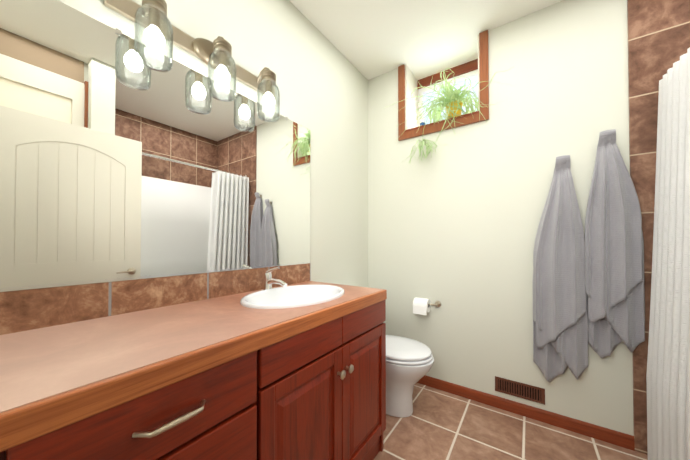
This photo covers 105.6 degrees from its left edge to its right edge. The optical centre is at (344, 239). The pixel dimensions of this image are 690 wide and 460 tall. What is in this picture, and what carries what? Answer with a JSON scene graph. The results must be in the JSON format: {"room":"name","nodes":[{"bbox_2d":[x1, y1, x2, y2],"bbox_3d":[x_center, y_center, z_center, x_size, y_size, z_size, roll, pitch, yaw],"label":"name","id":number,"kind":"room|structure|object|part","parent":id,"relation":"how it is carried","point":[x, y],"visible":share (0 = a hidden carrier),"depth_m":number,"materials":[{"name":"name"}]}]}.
{"room":"bathroom","nodes":[
{"label":"bathroom","id":0,"kind":"room"},
{"bbox_2d":[59,0,367,286],"bbox_3d":[-0.358,-0.166,1.682,0.100,2.637,2.750,-1,-1,35],"label":"wall","id":1,"kind":"structure","parent":0,"point":[321,82],"depth_m":1.81,"materials":[{"name":"paint"}]},
{"bbox_2d":[0,263,310,334],"bbox_3d":[-0.638,0.211,1.180,0.010,0.121,1.406,-1,-1,35],"label":"tile backsplash","id":2,"kind":"structure","parent":1,"relation":"attached to","point":[25,310],"depth_m":0.94,"materials":[{"name":"tile"}]},
{"bbox_2d":[0,0,310,291],"bbox_3d":[-0.638,-0.298,1.187,0.011,0.901,1.406,-1,-1,35],"label":"mirror","id":3,"kind":"object","parent":1,"relation":"attached to","point":[119,161],"visible":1,"depth_m":0.95,"materials":[{"name":"clear glass"}]},
{"bbox_2d":[104,0,279,121],"bbox_3d":[-0.561,-0.766,1.167,0.168,0.278,0.740,-1,-1,35],"label":"sconce","id":4,"kind":"object","parent":1,"relation":"attached to","point":[149,16],"visible":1,"depth_m":1.11,"materials":[{"name":"silver metal"}]},
{"bbox_2d":[289,0,562,79],"bbox_3d":[0.747,-1.545,0.925,2.800,0.100,2.750,-1,-1,35],"label":"ceiling","id":5,"kind":"structure","parent":0,"point":[371,39],"depth_m":1.83,"materials":[{"name":"white paint"}]},
{"bbox_2d":[368,0,633,435],"bbox_3d":[1.393,-0.164,1.828,2.600,2.637,0.400,-1,-1,35],"label":"wall","id":6,"kind":"structure","parent":0,"point":[453,223],"depth_m":1.80,"materials":[{"name":"paint"}]},
{"bbox_2d":[412,297,440,314],"bbox_3d":[0.628,0.520,2.043,0.209,0.115,0.108,-1,-1,35],"label":"toilet paper holder","id":7,"kind":"object","parent":6,"relation":"attached to","point":[421,306],"visible":1,"depth_m":2.02,"materials":[{"name":"white paper"}]},
{"bbox_2d":[404,111,478,131],"bbox_3d":[0.833,-0.906,2.182,0.566,0.018,0.360,-1,-1,35],"label":"window sill","id":8,"kind":"structure","parent":6,"relation":"attached to","point":[443,121],"depth_m":2.02,"materials":[{"name":"brown wood"}]},
{"bbox_2d":[387,67,512,161],"bbox_3d":[0.749,-0.966,1.984,0.928,0.739,0.608,-1,-1,35],"label":"potted plant","id":9,"kind":"object","parent":8,"relation":"on","point":[453,102],"visible":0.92,"depth_m":1.99,"materials":[{"name":"green leaf"},{"name":"soil"},{"name":"ceramic"}]},
{"bbox_2d":[405,35,479,129],"bbox_3d":[0.839,-1.196,2.194,0.566,0.561,0.341,-1,-1,35],"label":"liner","id":10,"kind":"object","parent":6,"relation":"attached to","point":[410,83],"visible":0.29,"depth_m":2.27,"materials":[{"name":"beige"}]},
{"bbox_2d":[398,30,488,140],"bbox_3d":[0.736,-1.160,2.046,0.680,0.635,0.020,-1,-1,35],"label":"window frame","id":11,"kind":"structure","parent":6,"relation":"in","point":[483,64],"depth_m":1.93,"materials":[{"name":"brown wood"}]},
{"bbox_2d":[417,59,477,125],"bbox_3d":[0.915,-1.194,2.302,0.542,0.561,0.075,-1,-1,35],"label":"window","id":12,"kind":"structure","parent":6,"relation":"in","point":[467,67],"depth_m":2.29,"materials":[{"name":"brown wood"}]},
{"bbox_2d":[495,376,544,404],"bbox_3d":[1.150,0.995,1.733,0.276,0.099,0.006,-1,-1,35],"label":"air vent","id":13,"kind":"object","parent":6,"relation":"in","point":[522,390],"visible":1,"depth_m":1.73,"materials":[{"name":"brown metal"}]},
{"bbox_2d":[417,375,634,450],"bbox_3d":[0.894,1.120,1.908,1.669,0.073,0.014,-1,-1,35],"label":"baseboard","id":14,"kind":"structure","parent":6,"relation":"attached to","point":[617,438],"depth_m":1.66,"materials":[{"name":"brown wood"}]},
{"bbox_2d":[374,383,647,459],"bbox_3d":[0.747,1.192,0.888,2.800,0.100,2.750,-1,-1,35],"label":"floor","id":15,"kind":"structure","parent":0,"point":[437,424],"depth_m":1.52,"materials":[{"name":"tile"}]},
{"bbox_2d":[0,295,386,459],"bbox_3d":[-0.395,0.727,1.002,0.600,0.833,1.406,-1,-1,35],"label":"bathroom vanity","id":16,"kind":"object","parent":15,"relation":"on","point":[285,371],"depth_m":0.75,"materials":[{"name":"brown wood"}]},
{"bbox_3d":[-0.385,0.386,0.576,0.019,0.152,0.442,-1,-1,35],"label":"drawer","id":17,"kind":"part","parent":16,"relation":"part of","materials":[{"name":"brown wood"}]},
{"bbox_2d":[0,281,386,434],"bbox_3d":[-0.408,0.295,1.017,0.569,0.053,1.406,-1,-1,35],"label":"countertop","id":18,"kind":"structure","parent":16,"relation":"on","point":[45,372],"depth_m":0.64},
{"bbox_2d":[264,267,287,290],"bbox_3d":[-0.362,0.207,1.356,0.166,0.133,0.054,-1,-1,35],"label":"faucet","id":19,"kind":"object","parent":18,"relation":"on","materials":[{"name":"silver metal"}]},
{"bbox_2d":[216,282,363,314],"bbox_3d":[-0.230,0.328,1.262,0.400,0.144,0.550,-1,-1,35],"label":"sink","id":20,"kind":"object","parent":18,"relation":"in","point":[293,297],"depth_m":1.35,"materials":[{"name":"white ceramic"}]},
{"bbox_3d":[-0.385,0.605,0.573,0.019,0.266,0.442,-1,-1,35],"label":"drawer","id":21,"kind":"part","parent":16,"relation":"part of","materials":[{"name":"brown wood"}]},
{"bbox_3d":[-0.136,0.733,0.927,0.019,0.570,0.404,-1,-1,35],"label":"door","id":22,"kind":"part","parent":16,"relation":"part of","materials":[{"name":"brown wood"}]},
{"bbox_3d":[0.098,0.737,1.261,0.019,0.570,0.404,-1,-1,35],"label":"door","id":23,"kind":"part","parent":16,"relation":"part of","materials":[{"name":"brown wood"}]},
{"bbox_2d":[386,335,433,416],"bbox_3d":[0.267,0.786,1.848,0.702,0.738,0.420,-1,-1,35],"label":"toilet","id":24,"kind":"object","parent":15,"relation":"on","point":[409,362],"visible":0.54,"depth_m":1.69,"materials":[{"name":"white ceramic"}]},
{"label":"outside","id":25,"kind":"structure","parent":0,"visible":0},
{"bbox_2d":[424,77,477,124],"bbox_3d":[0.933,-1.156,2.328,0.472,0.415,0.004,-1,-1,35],"label":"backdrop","id":26,"kind":"structure","parent":25,"point":[457,87],"depth_m":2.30,"materials":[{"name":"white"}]},
{"bbox_3d":[1.852,-0.187,0.131,0.100,2.637,2.750,-1,-1,35],"label":"wall","id":27,"kind":"structure","parent":0,"visible":0},
{"bbox_2d":[627,0,689,454],"bbox_3d":[1.945,-0.172,1.189,0.900,2.637,0.012,-1,-1,35],"label":"wall tile","id":28,"kind":"structure","parent":27,"relation":"attached to","point":[658,38],"depth_m":1.40,"materials":[{"name":"brown tile"}]},
{"bbox_2d":[646,48,689,459],"bbox_3d":[1.298,0.106,0.784,0.259,1.999,1.387,-1,-1,35],"label":"shower curtain","id":29,"kind":"object","parent":27,"relation":"attached to","point":[668,396],"visible":1,"depth_m":1.18,"materials":[{"name":"white fabric"}]}
]}

